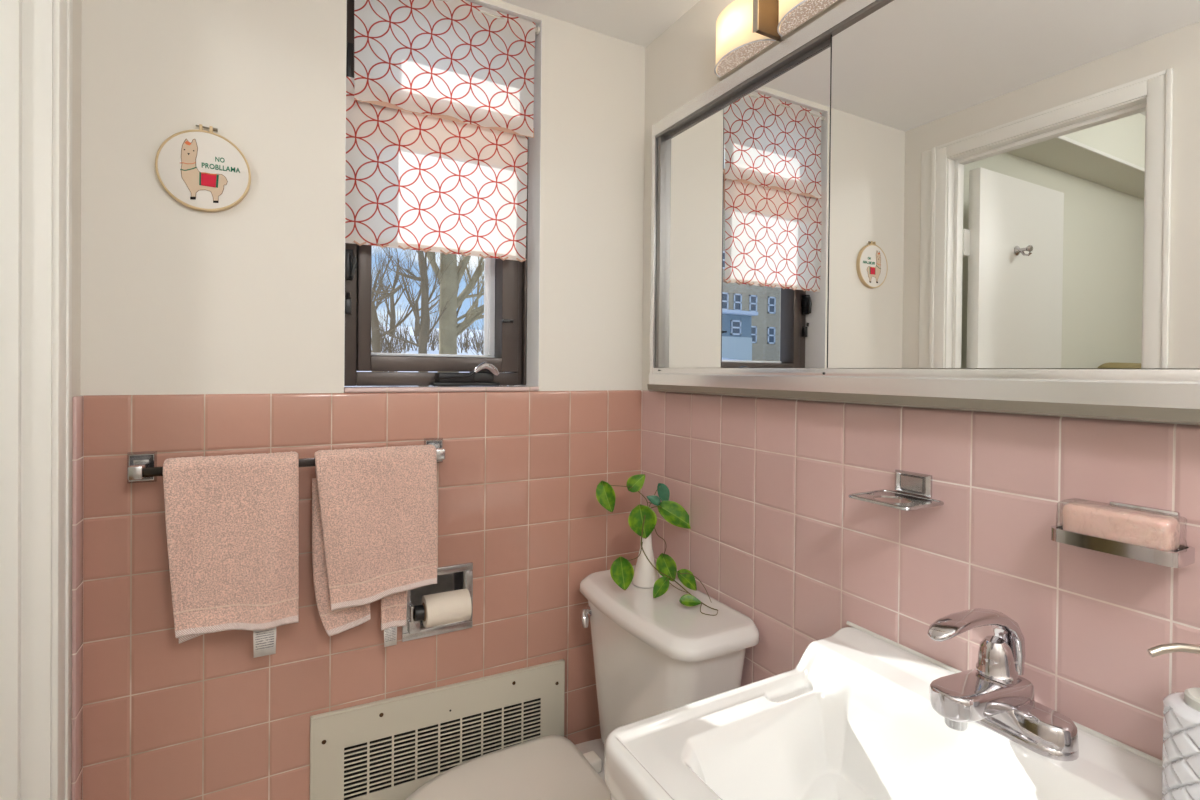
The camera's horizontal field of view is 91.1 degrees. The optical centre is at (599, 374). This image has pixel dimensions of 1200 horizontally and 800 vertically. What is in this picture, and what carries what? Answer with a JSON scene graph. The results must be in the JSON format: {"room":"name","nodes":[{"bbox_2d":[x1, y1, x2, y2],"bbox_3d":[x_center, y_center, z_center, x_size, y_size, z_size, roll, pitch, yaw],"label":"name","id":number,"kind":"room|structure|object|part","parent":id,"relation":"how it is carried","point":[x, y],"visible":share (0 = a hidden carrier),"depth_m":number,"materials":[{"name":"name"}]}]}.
{"room":"bathroom","nodes":[
{"label":"bathroom","id":0,"kind":"room"},
{"bbox_2d":[71,0,83,799],"bbox_3d":[-0.374,0.686,-0.028,0.091,3.197,2.354,0,0,-29],"label":"wall","id":1,"kind":"structure","parent":0,"point":[77,441],"depth_m":0.99,"materials":[{"name":"white paint"}]},
{"bbox_2d":[0,0,52,799],"bbox_3d":[-0.740,0.273,0.639,0.088,2.007,0.517,0,0,-29],"label":"trim","id":2,"kind":"structure","parent":1,"relation":"attached to","point":[26,26],"depth_m":0.87,"materials":[{"name":"white paint"}]},
{"bbox_2d":[51,0,72,799],"bbox_3d":[-0.708,0.250,0.681,0.012,2.053,0.654,0,0,-29],"label":"trim","id":3,"kind":"structure","parent":1,"relation":"attached to","point":[62,9],"depth_m":0.90,"materials":[{"name":"white paint"}]},
{"bbox_2d":[80,0,644,799],"bbox_3d":[-0.426,0.175,1.371,1.369,2.197,0.172,0,0,-29],"label":"wall","id":4,"kind":"structure","parent":0,"point":[204,334],"depth_m":1.17,"materials":[{"name":"pink tile"}]},
{"bbox_2d":[155,124,250,211],"bbox_3d":[-0.735,-0.383,1.094,0.148,0.158,0.015,0,0,-29],"label":"hoop","id":5,"kind":"object","parent":4,"relation":"attached to","point":[202,170],"visible":1,"depth_m":1.09,"materials":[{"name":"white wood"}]},
{"bbox_2d":[201,174,215,187],"bbox_3d":[-0.726,-0.361,1.092,0.024,0.024,0.001,0,0,-29],"label":"blanket","id":6,"kind":"object","parent":5,"relation":"on","point":[207,180],"depth_m":1.09,"materials":[{"name":"red fabric"}]},
{"bbox_2d":[127,438,444,482],"bbox_3d":[-0.580,0.167,1.152,0.557,0.055,0.067,0,0,-29],"label":"towel bar","id":7,"kind":"object","parent":4,"relation":"attached to","point":[141,466],"visible":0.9,"depth_m":1.05,"materials":[{"name":"silver metal"}]},
{"bbox_3d":[-0.819,0.166,1.051,0.042,0.055,0.014,0,0,-29],"label":"mounting plate","id":8,"kind":"part","parent":7,"relation":"part of","materials":[{"name":"silver metal"}]},
{"bbox_2d":[163,451,298,657],"bbox_3d":[-0.665,0.332,1.070,0.209,0.373,0.061,0,0,-29],"label":"hand towel","id":9,"kind":"object","parent":7,"relation":"hanging from","point":[232,521],"visible":1,"depth_m":1.06,"materials":[{"name":"pink fabric"}]},
{"bbox_2d":[312,445,437,646],"bbox_3d":[-0.452,0.355,1.191,0.235,0.416,0.063,0,0,-29],"label":"hand towel","id":10,"kind":"object","parent":7,"relation":"hanging from","point":[375,510],"visible":1,"depth_m":1.18,"materials":[{"name":"pink fabric"}]},
{"bbox_3d":[-0.366,0.168,1.299,0.041,0.055,0.014,0,0,-29],"label":"mounting plate","id":11,"kind":"part","parent":7,"relation":"part of","materials":[{"name":"silver metal"}]},
{"bbox_2d":[344,0,527,385],"bbox_3d":[-0.378,-0.416,1.399,0.435,0.884,0.136,0,0,-29],"label":"window","id":12,"kind":"structure","parent":4,"relation":"in","point":[505,281],"depth_m":1.39,"materials":[{"name":"brown metal"}]},
{"bbox_3d":[-0.382,-0.408,1.416,0.376,0.802,0.062,0,0,-29],"label":"sash","id":13,"kind":"part","parent":12,"relation":"part of","materials":[{"name":"brown metal"}]},
{"bbox_2d":[345,0,539,261],"bbox_3d":[-0.342,-0.564,1.335,0.434,0.582,0.020,0,0,-29],"label":"roman shade","id":14,"kind":"object","parent":12,"relation":"attached to","point":[440,94],"visible":1,"depth_m":1.32,"materials":[{"name":"white fabric"}]},
{"bbox_3d":[-0.356,-0.451,1.333,0.410,0.349,0.005,0,0,-29],"label":"panel","id":15,"kind":"part","parent":14,"relation":"part of","materials":[{"name":"white fabric"}]},
{"bbox_3d":[-0.336,-0.715,1.329,0.408,0.279,0.005,0,0,-29],"label":"panel","id":16,"kind":"part","parent":14,"relation":"part of","materials":[{"name":"white fabric"}]},
{"bbox_3d":[-0.340,-0.841,1.334,0.434,0.018,0.018,0,0,-29],"label":"curtain rod","id":17,"kind":"part","parent":14,"relation":"part of","materials":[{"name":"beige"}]},
{"bbox_3d":[-0.269,-0.014,1.400,0.063,0.033,0.025,0,0,-29],"label":"crank handle","id":18,"kind":"part","parent":12,"relation":"part of","materials":[{"name":"silver metal"}]},
{"bbox_2d":[310,659,564,799],"bbox_3d":[-0.352,0.859,1.350,0.565,0.334,0.075,0,0,-29],"label":"air vent","id":19,"kind":"object","parent":4,"relation":"in","point":[385,751],"visible":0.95,"depth_m":1.30,"materials":[{"name":"beige metal"}]},
{"bbox_2d":[402,562,472,641],"bbox_3d":[-0.368,0.504,1.326,0.156,0.150,0.090,0,0,-29],"label":"toilet paper holder","id":20,"kind":"object","parent":4,"relation":"attached to","point":[458,576],"visible":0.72,"depth_m":1.33,"materials":[{"name":"silver metal"}]},
{"bbox_2d":[421,589,471,627],"bbox_3d":[-0.341,0.518,1.307,0.098,0.067,0.068,0,0,-29],"label":"toilet paper roll","id":21,"kind":"object","parent":20,"relation":"in","point":[442,608],"visible":0.92,"depth_m":1.28,"materials":[{"name":"beige paper"}]},
{"bbox_2d":[500,0,699,47],"bbox_3d":[0.155,-0.885,0.337,1.354,0.050,2.520,0,0,-29],"label":"ceiling","id":22,"kind":"structure","parent":0,"point":[638,22],"depth_m":1.42,"materials":[{"name":"white paint"}]},
{"bbox_2d":[640,0,1199,759],"bbox_3d":[0.726,0.192,0.569,0.120,2.197,2.354,0,0,-29],"label":"wall","id":23,"kind":"structure","parent":0,"point":[776,536],"depth_m":0.88,"materials":[{"name":"pink tile"}]},
{"bbox_2d":[714,0,845,80],"bbox_3d":[0.371,-0.698,1.030,0.074,0.114,0.565,0,0,-29],"label":"vanity light","id":24,"kind":"object","parent":23,"relation":"attached to","point":[746,30],"visible":1,"depth_m":1.15,"materials":[{"name":"white glass"}]},
{"bbox_3d":[0.284,-0.698,1.200,0.053,0.097,0.166,0,0,-29],"label":"lamp shade","id":25,"kind":"part","parent":24,"relation":"part of","materials":[{"name":"white glass"}]},
{"bbox_2d":[717,41,773,76],"bbox_3d":[0.284,-0.648,1.201,0.050,0.004,0.160,0,0,-29],"label":"diffuser","id":26,"kind":"object","parent":24,"relation":"attached to","point":[738,54],"depth_m":1.19,"materials":[{"name":"white glass"}]},
{"bbox_3d":[0.370,-0.696,1.042,0.053,0.097,0.166,0,0,-29],"label":"lamp shade","id":27,"kind":"part","parent":24,"relation":"part of","materials":[{"name":"white glass"}]},
{"bbox_2d":[780,0,836,35],"bbox_3d":[0.371,-0.646,1.043,0.050,0.004,0.160,0,0,-29],"label":"diffuser","id":28,"kind":"object","parent":24,"relation":"attached to","point":[798,14],"depth_m":1.05,"materials":[{"name":"white glass"}]},
{"bbox_2d":[604,621,1162,799],"bbox_3d":[0.340,0.661,0.640,0.490,0.486,0.558,0,0,-29],"label":"sink","id":29,"kind":"object","parent":23,"relation":"attached to","point":[855,718],"visible":0.83,"depth_m":0.79,"materials":[{"name":"white ceramic"}]},
{"bbox_2d":[928,608,1078,760],"bbox_3d":[0.457,0.360,0.700,0.172,0.150,0.142,0,0,-29],"label":"faucet","id":30,"kind":"object","parent":29,"relation":"on","point":[992,695],"visible":1,"depth_m":0.69,"materials":[{"name":"silver metal"}]},
{"bbox_3d":[0.453,0.329,0.709,0.172,0.089,0.034,0,0,-29],"label":"lever handle","id":31,"kind":"part","parent":30,"relation":"part of","materials":[{"name":"silver metal"}]},
{"bbox_3d":[0.459,0.388,0.714,0.150,0.044,0.057,0,0,-29],"label":"spout","id":32,"kind":"part","parent":30,"relation":"part of","materials":[{"name":"silver metal"}]},
{"bbox_3d":[0.504,0.429,0.727,0.057,0.013,0.142,0,0,-29],"label":"plate","id":33,"kind":"part","parent":30,"relation":"part of","materials":[{"name":"silver metal"}]},
{"bbox_2d":[1147,643,1199,799],"bbox_3d":[0.590,0.347,0.566,0.082,0.175,0.077,0,0,-29],"label":"soap dispenser","id":34,"kind":"object","parent":29,"relation":"on","point":[1181,710],"visible":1,"depth_m":0.57,"materials":[{"name":"white ceramic"},{"name":"pale plastic"},{"name":"brushed nickel"}]},
{"bbox_2d":[1162,692,1199,799],"bbox_3d":[0.594,0.378,0.567,0.076,0.113,0.076,0,0,-29],"label":"bottle","id":35,"kind":"object","parent":34,"relation":"attached to","point":[1181,710],"depth_m":0.57,"materials":[{"name":"white ceramic"}]},
{"bbox_2d":[849,469,943,510],"bbox_3d":[0.438,0.168,0.873,0.093,0.039,0.101,0,0,-29],"label":"toothbrush holder","id":36,"kind":"object","parent":23,"relation":"attached to","point":[914,483],"visible":1,"depth_m":0.88,"materials":[{"name":"silver metal"}]},
{"bbox_2d":[849,490,943,510],"bbox_3d":[0.437,0.185,0.872,0.091,0.005,0.101,0,0,-29],"label":"tray","id":37,"kind":"object","parent":36,"relation":"on","point":[916,502],"depth_m":0.87,"materials":[{"name":"silver metal"}]},
{"bbox_3d":[0.474,0.165,0.894,0.009,0.033,0.057,0,0,-29],"label":"wall plate","id":38,"kind":"part","parent":36,"relation":"part of","materials":[{"name":"silver metal"}]},
{"bbox_2d":[647,0,1199,422],"bbox_3d":[0.468,-0.293,0.982,0.140,0.680,1.197,0,0,-29],"label":"upper cabinet","id":39,"kind":"object","parent":23,"relation":"attached to","point":[994,205],"visible":1,"depth_m":0.83,"materials":[{"name":"silver paint"}]},
{"bbox_3d":[0.145,-0.285,1.480,0.034,0.618,0.014,0,0,-29],"label":"rail","id":40,"kind":"part","parent":39,"relation":"part of","materials":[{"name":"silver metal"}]},
{"bbox_2d":[664,44,830,367],"bbox_3d":[0.293,-0.300,1.220,0.003,0.572,0.542,0,0,-29],"label":"mirror","id":41,"kind":"object","parent":39,"relation":"on","point":[747,177],"depth_m":1.18,"materials":[{"name":"white mirror"}]},
{"bbox_3d":[0.433,-0.610,0.958,0.033,0.046,1.197,0,0,-29],"label":"rail","id":42,"kind":"part","parent":39,"relation":"part of","materials":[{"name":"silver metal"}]},
{"bbox_3d":[0.423,0.010,0.954,0.039,0.040,1.185,0,0,-29],"label":"rail","id":43,"kind":"part","parent":39,"relation":"part of","materials":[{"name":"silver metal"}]},
{"bbox_2d":[828,0,1199,368],"bbox_3d":[0.553,-0.299,0.721,0.003,0.583,0.658,0,0,-29],"label":"mirror","id":44,"kind":"object","parent":39,"relation":"on","point":[1012,183],"depth_m":0.76,"materials":[{"name":"white mirror"}]},
{"bbox_2d":[1051,501,1194,567],"bbox_3d":[0.579,0.171,0.656,0.054,0.049,0.115,0,0,-29],"label":"soap dish","id":45,"kind":"object","parent":23,"relation":"attached to","point":[1183,557],"visible":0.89,"depth_m":0.63,"materials":[{"name":"silver metal"}]},
{"bbox_2d":[1056,498,1186,551],"bbox_3d":[0.577,0.168,0.655,0.044,0.040,0.106,0,0,-29],"label":"soap bar","id":46,"kind":"object","parent":45,"relation":"in","point":[1159,531],"visible":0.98,"depth_m":0.64,"materials":[{"name":"pink"}]},
{"bbox_2d":[1051,524,1194,567],"bbox_3d":[0.577,0.188,0.655,0.051,0.015,0.115,0,0,-29],"label":"tray","id":47,"kind":"object","parent":45,"relation":"on","point":[1183,557],"depth_m":0.63,"materials":[{"name":"silver metal"}]},
{"bbox_3d":[0.606,0.164,0.657,0.006,0.034,0.060,0,0,-29],"label":"wall plate","id":48,"kind":"part","parent":45,"relation":"part of","materials":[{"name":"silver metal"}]},
{"bbox_3d":[0.134,1.312,0.353,1.354,0.050,2.520,0,0,-29],"label":"floor","id":49,"kind":"structure","parent":0,"visible":0},
{"bbox_2d":[406,565,759,799],"bbox_3d":[-0.081,0.883,1.185,0.687,0.791,0.445,0,0,-29],"label":"toilet","id":50,"kind":"object","parent":49,"relation":"on","point":[652,656],"visible":0.74,"depth_m":1.20,"materials":[{"name":"white ceramic"}]},
{"bbox_3d":[-0.189,0.837,1.119,0.432,0.024,0.356,0,0,-29],"label":"seat lid","id":51,"kind":"part","parent":50,"relation":"part of","materials":[{"name":"beige plastic"}]},
{"bbox_3d":[-0.034,0.567,1.379,0.030,0.044,0.032,0,0,-29],"label":"flush lever","id":52,"kind":"part","parent":50,"relation":"part of","materials":[{"name":"silver metal"}]},
{"bbox_3d":[-0.092,1.073,1.175,0.622,0.410,0.344,0,0,-29],"label":"bowl","id":53,"kind":"part","parent":50,"relation":"part of","materials":[{"name":"white ceramic"}]},
{"bbox_2d":[632,534,658,587],"bbox_3d":[0.108,0.406,1.373,0.065,0.163,0.065,0,0,-29],"label":"bud vase","id":54,"kind":"object","parent":50,"relation":"on","point":[646,575],"visible":0.62,"depth_m":1.35,"materials":[{"name":"white ceramic"}]},
{"bbox_2d":[596,474,717,615],"bbox_3d":[0.139,0.362,1.334,0.311,0.251,0.169,1,1,30],"label":"pothos cutting","id":55,"kind":"object","parent":54,"relation":"in","point":[642,520],"visible":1,"depth_m":1.35,"materials":[{"name":"green plant"}]},
{"bbox_3d":[0.060,0.304,1.389,0.106,0.087,0.021,1,0,11],"label":"stem","id":56,"kind":"part","parent":55,"relation":"part of","materials":[{"name":"plant"}]},
{"bbox_3d":[0.160,0.398,1.288,0.085,0.180,0.203,0,0,-29],"label":"stem","id":57,"kind":"part","parent":55,"relation":"part of","materials":[{"name":"plant"}]},
{"bbox_3d":[0.211,0.458,1.274,0.078,0.045,0.021,1,1,38],"label":"stem","id":58,"kind":"part","parent":55,"relation":"part of","materials":[{"name":"plant"}]},
{"bbox_3d":[0.127,0.695,1.298,0.196,0.345,0.406,0,0,-29],"label":"tank","id":59,"kind":"part","parent":50,"relation":"part of","materials":[{"name":"white ceramic"}]},
{"bbox_3d":[0.125,0.505,1.293,0.225,0.033,0.445,0,0,-29],"label":"tank lid","id":60,"kind":"part","parent":50,"relation":"part of","materials":[{"name":"white ceramic"}]},
{"label":"outside","id":61,"kind":"structure","parent":0,"visible":0},
{"bbox_2d":[344,326,514,386],"bbox_3d":[-22.294,-1.481,32.032,80.000,4.334,70.000,0,0,-29],"label":"snow","id":62,"kind":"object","parent":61,"point":[436,351],"visible":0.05,"depth_m":19.12,"materials":[{"name":"white snow"}]},
{"bbox_2d":[371,247,403,309],"bbox_3d":[-6.753,-3.010,18.424,2.223,4.747,1.468,0,0,-29],"label":"bare tree","id":63,"kind":"object","parent":62,"relation":"on","point":[384,259],"visible":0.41,"depth_m":18.38,"materials":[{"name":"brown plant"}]},
{"bbox_2d":[371,315,416,371],"bbox_3d":[-4.070,-0.614,11.285,1.075,1.163,0.693,0,0,-16],"label":"bush","id":64,"kind":"object","parent":62,"relation":"on","point":[385,349],"visible":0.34,"depth_m":11.26,"materials":[{"name":"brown plant"}]},
{"bbox_2d":[373,246,416,336],"bbox_3d":[-8.208,-3.614,22.915,1.228,4.888,2.083,1,1,40],"label":"bare tree","id":65,"kind":"object","parent":62,"relation":"on","point":[392,315],"visible":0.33,"depth_m":22.92,"materials":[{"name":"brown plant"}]},
{"bbox_2d":[371,247,431,371],"bbox_3d":[-3.832,-1.249,10.319,2.064,3.270,0.936,0,1,-31],"label":"bare tree","id":66,"kind":"object","parent":62,"relation":"on","point":[376,337],"visible":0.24,"depth_m":10.19,"materials":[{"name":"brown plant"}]},
{"bbox_2d":[371,247,459,371],"bbox_3d":[-3.175,-1.281,9.576,2.160,3.472,1.482,0,0,-20],"label":"bare tree","id":67,"kind":"object","parent":62,"relation":"on","point":[425,298],"visible":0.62,"depth_m":9.65,"materials":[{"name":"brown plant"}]},
{"bbox_2d":[407,250,438,341],"bbox_3d":[-6.217,-3.587,20.770,1.723,5.457,1.816,0,0,-29],"label":"bare tree","id":68,"kind":"object","parent":62,"relation":"on","point":[428,318],"visible":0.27,"depth_m":21.00,"materials":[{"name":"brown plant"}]},
{"bbox_2d":[371,306,483,353],"bbox_3d":[-3.880,-1.311,18.720,11.484,1.704,4.562,0,0,-29],"label":"thicket","id":69,"kind":"object","parent":62,"relation":"on","point":[435,335],"visible":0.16,"depth_m":17.41,"materials":[{"name":"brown plant"}]},
{"bbox_2d":[413,258,460,335],"bbox_3d":[-7.152,-4.109,26.189,2.364,5.475,1.842,0,1,-40],"label":"bare tree","id":70,"kind":"object","parent":62,"relation":"on","point":[418,296],"visible":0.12,"depth_m":26.12,"materials":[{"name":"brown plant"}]},
{"bbox_2d":[427,254,476,317],"bbox_3d":[-5.989,-3.791,23.652,2.516,5.436,1.965,0,0,-29],"label":"bare tree","id":71,"kind":"object","parent":62,"relation":"on","point":[459,307],"visible":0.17,"depth_m":23.50,"materials":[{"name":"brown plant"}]},
{"bbox_2d":[427,251,483,353],"bbox_3d":[-2.684,-2.600,10.617,4.095,5.981,2.336,0,0,-18],"label":"bare tree","id":72,"kind":"object","parent":62,"relation":"on","point":[449,329],"visible":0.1,"depth_m":10.22,"materials":[{"name":"grey plant"}]},
{"bbox_2d":[456,304,513,385],"bbox_3d":[-1.524,-0.462,10.066,1.816,1.562,1.079,0,0,-29],"label":"bush","id":73,"kind":"object","parent":62,"relation":"on","point":[481,304],"visible":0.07,"depth_m":9.87,"materials":[{"name":"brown plant"}]}
]}

